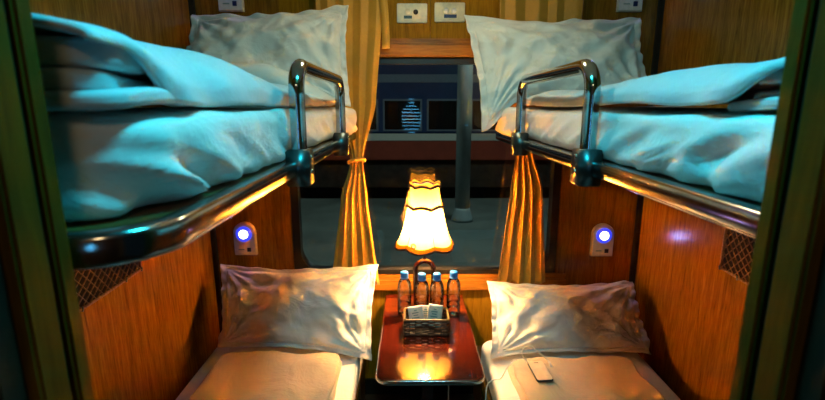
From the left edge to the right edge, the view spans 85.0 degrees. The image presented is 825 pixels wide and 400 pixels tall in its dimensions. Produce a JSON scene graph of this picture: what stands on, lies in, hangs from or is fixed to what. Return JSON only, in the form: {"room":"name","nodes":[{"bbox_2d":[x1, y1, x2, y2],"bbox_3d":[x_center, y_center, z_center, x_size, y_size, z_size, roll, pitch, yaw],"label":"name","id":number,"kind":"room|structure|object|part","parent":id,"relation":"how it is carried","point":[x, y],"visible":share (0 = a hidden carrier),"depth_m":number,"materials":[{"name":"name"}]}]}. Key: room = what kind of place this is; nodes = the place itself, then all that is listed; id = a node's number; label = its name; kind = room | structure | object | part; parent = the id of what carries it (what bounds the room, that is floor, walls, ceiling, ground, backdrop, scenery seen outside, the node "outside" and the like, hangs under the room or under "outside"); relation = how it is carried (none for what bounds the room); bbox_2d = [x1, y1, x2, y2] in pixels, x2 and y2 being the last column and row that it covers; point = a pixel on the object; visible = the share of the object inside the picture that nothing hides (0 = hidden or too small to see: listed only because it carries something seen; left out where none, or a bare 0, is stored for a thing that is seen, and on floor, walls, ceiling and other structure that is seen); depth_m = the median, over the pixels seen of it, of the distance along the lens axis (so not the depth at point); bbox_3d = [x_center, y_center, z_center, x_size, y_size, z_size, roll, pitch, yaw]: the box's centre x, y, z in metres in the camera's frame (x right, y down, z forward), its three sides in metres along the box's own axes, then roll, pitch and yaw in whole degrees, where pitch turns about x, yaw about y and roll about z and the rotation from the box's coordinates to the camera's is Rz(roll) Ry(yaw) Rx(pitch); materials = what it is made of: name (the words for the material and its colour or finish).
{"room":"train carriage","nodes":[
{"label":"train carriage","id":0,"kind":"room"},
{"bbox_2d":[29,0,219,399],"bbox_3d":[-1.095,0.128,1.434,0.040,2.460,1.930,0,12,0],"label":"wall","id":1,"kind":"structure","parent":0,"point":[147,338],"depth_m":1.86,"materials":[{"name":"laminate"}]},
{"bbox_2d":[73,261,142,311],"bbox_3d":[-1.057,0.179,1.409,0.035,0.367,0.671,0,12,0],"label":"pocket","id":2,"kind":"object","parent":1,"relation":"attached to","point":[92,285],"visible":0.17,"depth_m":1.52,"materials":[{"name":"fabric"}]},
{"bbox_2d":[65,59,355,270],"bbox_3d":[-0.658,-0.234,1.304,0.834,0.298,1.811,0,12,0],"label":"bunk bed rail","id":3,"kind":"object","parent":1,"relation":"attached to","point":[153,230],"visible":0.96,"depth_m":0.61,"materials":[{"name":"silver metal"}]},
{"bbox_2d":[47,107,356,221],"bbox_3d":[-0.672,-0.211,1.328,0.850,0.126,1.780,0,12,0],"label":"mattress","id":4,"kind":"object","parent":3,"relation":"on","point":[114,162],"visible":0.75,"depth_m":0.55,"materials":[{"name":"fabric"}]},
{"bbox_2d":[31,13,326,110],"bbox_3d":[-0.661,-0.267,1.040,0.722,0.114,1.244,0,12,0],"label":"duvet","id":5,"kind":"object","parent":4,"relation":"on","point":[84,66],"visible":0.9,"depth_m":0.50,"materials":[{"name":"fabric"}]},
{"bbox_2d":[165,64,334,107],"bbox_3d":[-0.651,-0.454,1.805,0.708,0.171,0.337,0,12,0],"label":"quilt","id":6,"kind":"object","parent":4,"relation":"on","point":[269,73],"visible":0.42,"depth_m":1.66,"materials":[{"name":"fabric"}]},
{"bbox_2d":[186,5,350,106],"bbox_3d":[-0.652,-0.654,2.025,0.760,0.453,0.229,0,12,0],"label":"pillow","id":7,"kind":"object","parent":4,"relation":"on","point":[317,37],"visible":0.61,"depth_m":1.98,"materials":[{"name":"fabric"}]},
{"bbox_3d":[-0.671,-0.130,1.326,0.800,0.039,1.811,0,12,0],"label":"rail","id":8,"kind":"part","parent":3,"relation":"part of","materials":[{"name":"metal"}]},
{"bbox_3d":[-0.272,-0.255,1.385,0.037,0.290,0.707,0,12,0],"label":"grab rail","id":9,"kind":"part","parent":3,"relation":"part of","materials":[{"name":"silver metal"}]},
{"bbox_2d":[365,394,473,399],"bbox_3d":[0.085,1.490,1.054,2.510,0.050,3.450,0,12,0],"label":"floor","id":10,"kind":"structure","parent":0,"point":[367,396],"depth_m":2.60,"materials":[{"name":"plastic"}]},
{"bbox_2d":[355,359,364,399],"bbox_3d":[-0.666,1.172,1.669,0.812,0.320,1.854,0,12,0],"label":"lower berth","id":11,"kind":"object","parent":10,"relation":"on","point":[360,394],"visible":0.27,"depth_m":2.39,"materials":[{"name":"brown wood"}]},
{"bbox_2d":[176,347,362,399],"bbox_3d":[-0.626,0.961,1.561,0.754,0.133,1.672,0,12,0],"label":"mattress","id":12,"kind":"object","parent":11,"relation":"on","point":[346,389],"visible":0.27,"depth_m":2.10,"materials":[{"name":"white fabric"}]},
{"bbox_2d":[189,351,341,399],"bbox_3d":[-0.610,0.827,1.692,0.583,0.094,0.888,0,12,0],"label":"folded blanket","id":13,"kind":"object","parent":12,"relation":"on","point":[258,375],"visible":1,"depth_m":1.91,"materials":[{"name":"fabric"}]},
{"bbox_2d":[217,264,377,360],"bbox_3d":[-0.591,0.548,2.241,0.830,0.377,0.315,0,12,0],"label":"pillow","id":14,"kind":"object","parent":12,"relation":"on","point":[328,309],"visible":1,"depth_m":2.19,"materials":[{"name":"fabric"}]},
{"bbox_2d":[376,294,484,399],"bbox_3d":[0.066,0.911,2.160,0.426,0.630,0.800,0,12,0],"label":"table","id":15,"kind":"object","parent":10,"relation":"on","point":[427,362],"visible":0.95,"depth_m":1.90,"materials":[{"name":"brown wood"}]},
{"bbox_2d":[397,270,410,316],"bbox_3d":[-0.040,0.459,2.216,0.068,0.226,0.068,0,12,0],"label":"water bottle","id":16,"kind":"object","parent":15,"relation":"on","point":[403,274],"visible":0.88,"depth_m":2.23,"materials":[{"name":"clear plastic"}]},
{"bbox_2d":[415,272,428,305],"bbox_3d":[0.045,0.464,2.193,0.068,0.226,0.068,6,13,26],"label":"water bottle","id":17,"kind":"object","parent":15,"relation":"on","point":[421,276],"visible":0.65,"depth_m":2.21,"materials":[{"name":"clear plastic"}]},
{"bbox_2d":[394,179,454,305],"bbox_3d":[0.061,0.231,2.261,0.304,0.656,0.307,0,12,0],"label":"table lamp","id":18,"kind":"object","parent":15,"relation":"on","point":[424,233],"visible":0.95,"depth_m":2.15,"materials":[{"name":"white fabric"}]},
{"bbox_3d":[0.061,0.126,2.239,0.291,0.213,0.294,0,12,0],"label":"lamp shade","id":19,"kind":"part","parent":18,"relation":"part of","materials":[{"name":"fabric"}]},
{"bbox_3d":[0.061,-0.028,2.207,0.167,0.126,0.169,0,12,0],"label":"lamp shade","id":20,"kind":"part","parent":18,"relation":"part of","materials":[{"name":"fabric"}]},
{"bbox_2d":[403,307,449,335],"bbox_3d":[0.063,0.562,2.084,0.214,0.083,0.138,0,12,0],"label":"wicker basket","id":21,"kind":"object","parent":15,"relation":"on","point":[418,330],"visible":0.78,"depth_m":2.02,"materials":[{"name":"brown wicker"}]},
{"bbox_2d":[408,305,424,326],"bbox_3d":[0.018,0.543,2.096,0.079,0.102,0.032,-2,12,-8],"label":"sachet","id":22,"kind":"object","parent":21,"relation":"in","point":[415,312],"visible":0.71,"depth_m":2.09,"materials":[{"name":"white paper"}]},
{"bbox_2d":[422,305,428,323],"bbox_3d":[0.062,0.540,2.119,0.074,0.094,0.019,-1,12,-3],"label":"sachet","id":23,"kind":"object","parent":21,"relation":"in","point":[425,307],"visible":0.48,"depth_m":2.11,"materials":[{"name":"white paper"}]},
{"bbox_2d":[427,303,442,326],"bbox_3d":[0.104,0.539,2.097,0.077,0.110,0.027,1,12,5],"label":"sachet","id":24,"kind":"object","parent":21,"relation":"in","point":[434,310],"visible":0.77,"depth_m":2.09,"materials":[{"name":"white paper"}]},
{"bbox_3d":[0.066,0.949,2.044,0.050,0.603,0.050,0,12,0],"label":"leg","id":25,"kind":"part","parent":15,"relation":"part of","materials":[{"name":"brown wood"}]},
{"bbox_2d":[430,272,443,309],"bbox_3d":[0.118,0.464,2.195,0.068,0.226,0.068,-9,15,-36],"label":"water bottle","id":26,"kind":"object","parent":15,"relation":"on","point":[436,275],"visible":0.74,"depth_m":2.21,"materials":[{"name":"clear plastic"}]},
{"bbox_2d":[446,270,460,315],"bbox_3d":[0.202,0.458,2.221,0.068,0.226,0.068,-2,12,-9],"label":"water bottle","id":27,"kind":"object","parent":15,"relation":"on","point":[453,273],"visible":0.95,"depth_m":2.24,"materials":[{"name":"clear plastic"}]},
{"bbox_2d":[473,346,491,399],"bbox_3d":[0.792,1.170,1.679,0.877,0.320,1.854,0,12,0],"label":"lower berth","id":28,"kind":"object","parent":10,"relation":"on","point":[479,390],"visible":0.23,"depth_m":2.34,"materials":[{"name":"brown wood"}]},
{"bbox_3d":[0.356,1.093,2.071,0.008,0.210,0.500,0,12,0],"label":"panel","id":29,"kind":"part","parent":28,"relation":"part of","materials":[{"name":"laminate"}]},
{"bbox_2d":[481,340,679,399],"bbox_3d":[0.748,0.959,1.571,0.780,0.133,1.672,0,12,0],"label":"mattress","id":30,"kind":"object","parent":28,"relation":"on","point":[502,389],"visible":0.27,"depth_m":2.11,"materials":[{"name":"white fabric"}]},
{"bbox_2d":[487,280,651,358],"bbox_3d":[0.775,0.588,2.270,0.812,0.282,0.334,0,12,0],"label":"pillow","id":31,"kind":"object","parent":30,"relation":"on","point":[598,317],"visible":1,"depth_m":2.19,"materials":[{"name":"fabric"}]},
{"bbox_2d":[507,355,665,399],"bbox_3d":[0.728,0.831,1.679,0.584,0.097,0.846,0,12,0],"label":"folded blanket","id":32,"kind":"object","parent":30,"relation":"on","point":[608,377],"visible":0.94,"depth_m":1.88,"materials":[{"name":"fabric"}]},
{"bbox_2d":[448,346,552,399],"bbox_3d":[0.378,0.864,1.958,0.473,0.382,0.116,-5,13,-22],"label":"charging cable","id":33,"kind":"object","parent":32,"relation":"on","point":[525,359],"visible":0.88,"depth_m":1.99,"materials":[{"name":"white plastic"}]},
{"bbox_2d":[527,361,552,381],"bbox_3d":[0.543,0.729,1.917,0.072,0.020,0.130,-1,12,-5],"label":"phone","id":34,"kind":"object","parent":32,"relation":"on","point":[538,369],"visible":1,"depth_m":1.91,"materials":[{"name":"white plastic"}]},
{"bbox_2d":[195,0,657,377],"bbox_3d":[0.072,-0.081,2.431,2.390,2.460,0.090,0,12,0],"label":"wall","id":35,"kind":"structure","parent":0,"point":[615,206],"depth_m":2.42,"materials":[{"name":"laminate"}]},
{"bbox_2d":[188,0,222,332],"bbox_3d":[-1.071,-0.068,2.366,0.024,2.460,0.024,0,12,0],"label":"trim","id":36,"kind":"structure","parent":35,"relation":"attached to","point":[191,3],"depth_m":2.44,"materials":[{"name":"brown wood"}]},
{"bbox_2d":[218,0,244,11],"bbox_3d":[-0.880,-1.004,2.161,0.118,0.182,0.045,0,12,0],"label":"light","id":37,"kind":"object","parent":35,"relation":"attached to","point":[224,5],"visible":1,"depth_m":2.17,"materials":[{"name":"white plastic"}]},
{"bbox_2d":[233,222,257,254],"bbox_3d":[-0.902,0.210,2.415,0.118,0.182,0.045,0,12,0],"label":"light","id":38,"kind":"object","parent":35,"relation":"attached to","point":[245,234],"visible":1,"depth_m":2.42,"materials":[{"name":"beige plastic"}]},
{"bbox_2d":[281,182,294,269],"bbox_3d":[-0.671,-0.154,2.365,0.043,1.146,0.018,0,12,0],"label":"trim","id":39,"kind":"structure","parent":35,"relation":"attached to","point":[286,199],"depth_m":2.42,"materials":[{"name":"laminate"}]},
{"bbox_2d":[315,0,389,284],"bbox_3d":[-0.288,-0.381,2.255,0.353,1.722,0.087,-1,12,-7],"label":"curtain","id":40,"kind":"object","parent":35,"relation":"hanging from","point":[366,20],"visible":0.7,"depth_m":2.24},
{"bbox_2d":[397,3,426,22],"bbox_3d":[-0.002,-0.913,2.200,0.148,0.090,0.020,0,12,0],"label":"wall socket","id":41,"kind":"object","parent":35,"relation":"attached to","point":[406,12],"visible":1,"depth_m":2.20,"materials":[{"name":"beige plastic"}]},
{"bbox_2d":[365,378,472,393],"bbox_3d":[0.072,1.084,2.623,2.310,0.100,0.012,0,12,0],"label":"baseboard","id":42,"kind":"structure","parent":35,"relation":"attached to","point":[372,386],"depth_m":2.62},
{"bbox_2d":[380,38,470,43],"bbox_3d":[0.070,-0.786,2.236,1.495,0.030,0.022,0,12,0],"label":"trim","id":43,"kind":"structure","parent":35,"relation":"attached to","point":[392,40],"depth_m":2.23,"materials":[{"name":"brown wood"}]},
{"bbox_2d":[290,58,561,273],"bbox_3d":[0.069,-0.159,2.409,1.447,1.152,0.100,0,12,0],"label":"window","id":44,"kind":"structure","parent":35,"relation":"in","point":[301,261],"depth_m":2.44,"materials":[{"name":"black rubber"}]},
{"bbox_2d":[379,44,473,56],"bbox_3d":[0.070,-0.741,2.233,1.495,0.057,0.045,0,12,0],"label":"trim","id":45,"kind":"structure","parent":35,"relation":"attached to","point":[396,50],"depth_m":2.21,"materials":[{"name":"brown wood"}]},
{"bbox_2d":[434,2,464,21],"bbox_3d":[0.182,-0.918,2.200,0.148,0.090,0.020,0,12,0],"label":"wall socket","id":46,"kind":"object","parent":35,"relation":"attached to","point":[444,11],"visible":1,"depth_m":2.20,"materials":[{"name":"beige plastic"}]},
{"bbox_2d":[374,278,565,290],"bbox_3d":[0.070,0.466,2.494,1.555,0.067,0.032,0,12,0],"label":"trim","id":47,"kind":"structure","parent":35,"relation":"attached to","point":[388,284],"depth_m":2.48,"materials":[{"name":"brown wood"}]},
{"bbox_2d":[378,273,565,278],"bbox_3d":[0.070,0.419,2.490,1.555,0.027,0.020,0,12,0],"label":"trim","id":48,"kind":"structure","parent":35,"relation":"attached to","point":[547,275],"depth_m":2.48,"materials":[{"name":"brown wood"}]},
{"bbox_2d":[497,0,583,283],"bbox_3d":[0.612,-0.378,2.267,0.418,1.732,0.087,-1,12,-6],"label":"curtain","id":49,"kind":"object","parent":35,"relation":"hanging from","point":[522,260],"visible":0.41,"depth_m":2.35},
{"bbox_2d":[555,165,570,272],"bbox_3d":[0.811,-0.157,2.376,0.043,1.146,0.018,0,12,0],"label":"trim","id":50,"kind":"structure","parent":35,"relation":"attached to","point":[565,176],"depth_m":2.42,"materials":[{"name":"laminate"}]},
{"bbox_2d":[589,223,613,255],"bbox_3d":[1.030,0.219,2.432,0.118,0.182,0.045,0,12,0],"label":"light","id":51,"kind":"object","parent":35,"relation":"attached to","point":[602,234],"visible":1,"depth_m":2.43,"materials":[{"name":"beige plastic"}]},
{"bbox_2d":[616,0,642,11],"bbox_3d":[1.060,-1.010,2.175,0.118,0.182,0.045,0,12,0],"label":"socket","id":52,"kind":"object","parent":35,"relation":"attached to","point":[622,5],"visible":1,"depth_m":2.19,"materials":[{"name":"white plastic"}]},
{"bbox_2d":[629,0,664,284],"bbox_3d":[1.215,-0.071,2.384,0.024,2.460,0.024,0,12,0],"label":"trim","id":53,"kind":"structure","parent":35,"relation":"attached to","point":[661,3],"depth_m":2.38,"materials":[{"name":"brown wood"}]},
{"bbox_2d":[634,0,793,399],"bbox_3d":[1.254,0.124,1.451,0.040,2.460,1.930,0,12,0],"label":"wall","id":54,"kind":"structure","parent":0,"point":[691,310],"depth_m":1.94,"materials":[{"name":"laminate"}]},
{"bbox_2d":[496,59,760,238],"bbox_3d":[0.811,-0.237,1.315,0.848,0.298,1.811,0,12,0],"label":"bunk bed rail","id":55,"kind":"object","parent":54,"relation":"attached to","point":[587,164],"visible":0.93,"depth_m":1.03,"materials":[{"name":"silver metal"}]},
{"bbox_3d":[0.416,-0.256,1.390,0.037,0.290,0.707,0,12,0],"label":"grab rail","id":56,"kind":"part","parent":55,"relation":"part of","materials":[{"name":"silver metal"}]},
{"bbox_3d":[0.824,-0.132,1.337,0.814,0.039,1.811,0,12,0],"label":"rail","id":57,"kind":"part","parent":55,"relation":"part of","materials":[{"name":"silver metal"}]},
{"bbox_2d":[495,106,775,201],"bbox_3d":[0.817,-0.214,1.339,0.854,0.126,1.764,0,12,0],"label":"mattress","id":58,"kind":"object","parent":55,"relation":"on","point":[721,149],"visible":0.8,"depth_m":0.78,"materials":[{"name":"fabric"}]},
{"bbox_2d":[464,15,645,131],"bbox_3d":[0.654,-0.579,2.042,0.833,0.520,0.254,0,12,0],"label":"pillow","id":59,"kind":"object","parent":58,"relation":"on","point":[505,51],"visible":0.8,"depth_m":1.97,"materials":[{"name":"fabric"}]},
{"bbox_2d":[526,57,784,111],"bbox_3d":[0.812,-0.284,1.204,0.745,0.083,1.539,0,12,0],"label":"duvet","id":60,"kind":"object","parent":58,"relation":"on","point":[745,87],"visible":0.84,"depth_m":0.77,"materials":[{"name":"fabric"}]},
{"bbox_2d":[719,228,754,284],"bbox_3d":[1.216,0.176,1.426,0.035,0.367,0.671,0,12,0],"label":"pocket","id":61,"kind":"object","parent":54,"relation":"attached to","point":[737,250],"visible":0.18,"depth_m":1.69,"materials":[{"name":"fabric"}]},
{"bbox_3d":[0.002,-0.706,0.250,0.810,0.340,0.060,0,12,0],"label":"wall","id":62,"kind":"structure","parent":0,"visible":0},
{"bbox_2d":[0,0,824,399],"bbox_3d":[0.002,0.505,0.464,0.810,2.120,0.140,0,12,0],"label":"door frame","id":63,"kind":"structure","parent":62,"relation":"in","point":[781,349],"depth_m":0.39,"materials":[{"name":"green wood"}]},
{"bbox_3d":[-0.360,0.501,0.487,0.060,2.120,0.032,0,12,0],"label":"jamb post","id":64,"kind":"part","parent":63,"relation":"part of","materials":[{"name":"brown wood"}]},
{"bbox_3d":[0.363,0.499,0.492,0.060,2.120,0.032,0,12,0],"label":"jamb post","id":65,"kind":"part","parent":63,"relation":"part of","materials":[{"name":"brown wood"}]},
{"label":"outside","id":66,"kind":"structure","parent":0,"visible":0},
{"bbox_2d":[301,198,548,265],"bbox_3d":[-0.056,0.946,7.658,28.000,0.300,8.200,0,12,0],"label":"platform","id":67,"kind":"object","parent":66,"point":[479,241],"visible":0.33,"depth_m":8.64,"materials":[{"name":"concrete"}]},
{"bbox_2d":[451,65,472,222],"bbox_3d":[1.031,-2.459,8.790,0.460,5.900,0.460,0,12,0],"label":"column","id":68,"kind":"structure","parent":67,"relation":"on","point":[461,213],"depth_m":8.96,"materials":[{"name":"grey metal"}]},
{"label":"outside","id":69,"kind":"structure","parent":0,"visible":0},
{"bbox_2d":[300,187,548,198],"bbox_3d":[-0.158,-1.123,20.915,40.000,0.300,18.600,0,12,0],"label":"track bed","id":70,"kind":"object","parent":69,"point":[304,192],"depth_m":16.12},
{"bbox_2d":[300,65,550,187],"bbox_3d":[-0.110,-2.376,14.207,22.000,4.890,2.855,0,12,0],"label":"carriage","id":71,"kind":"object","parent":70,"relation":"on","point":[412,133],"visible":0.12,"depth_m":12.94,"materials":[{"name":"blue metal"}]}
]}

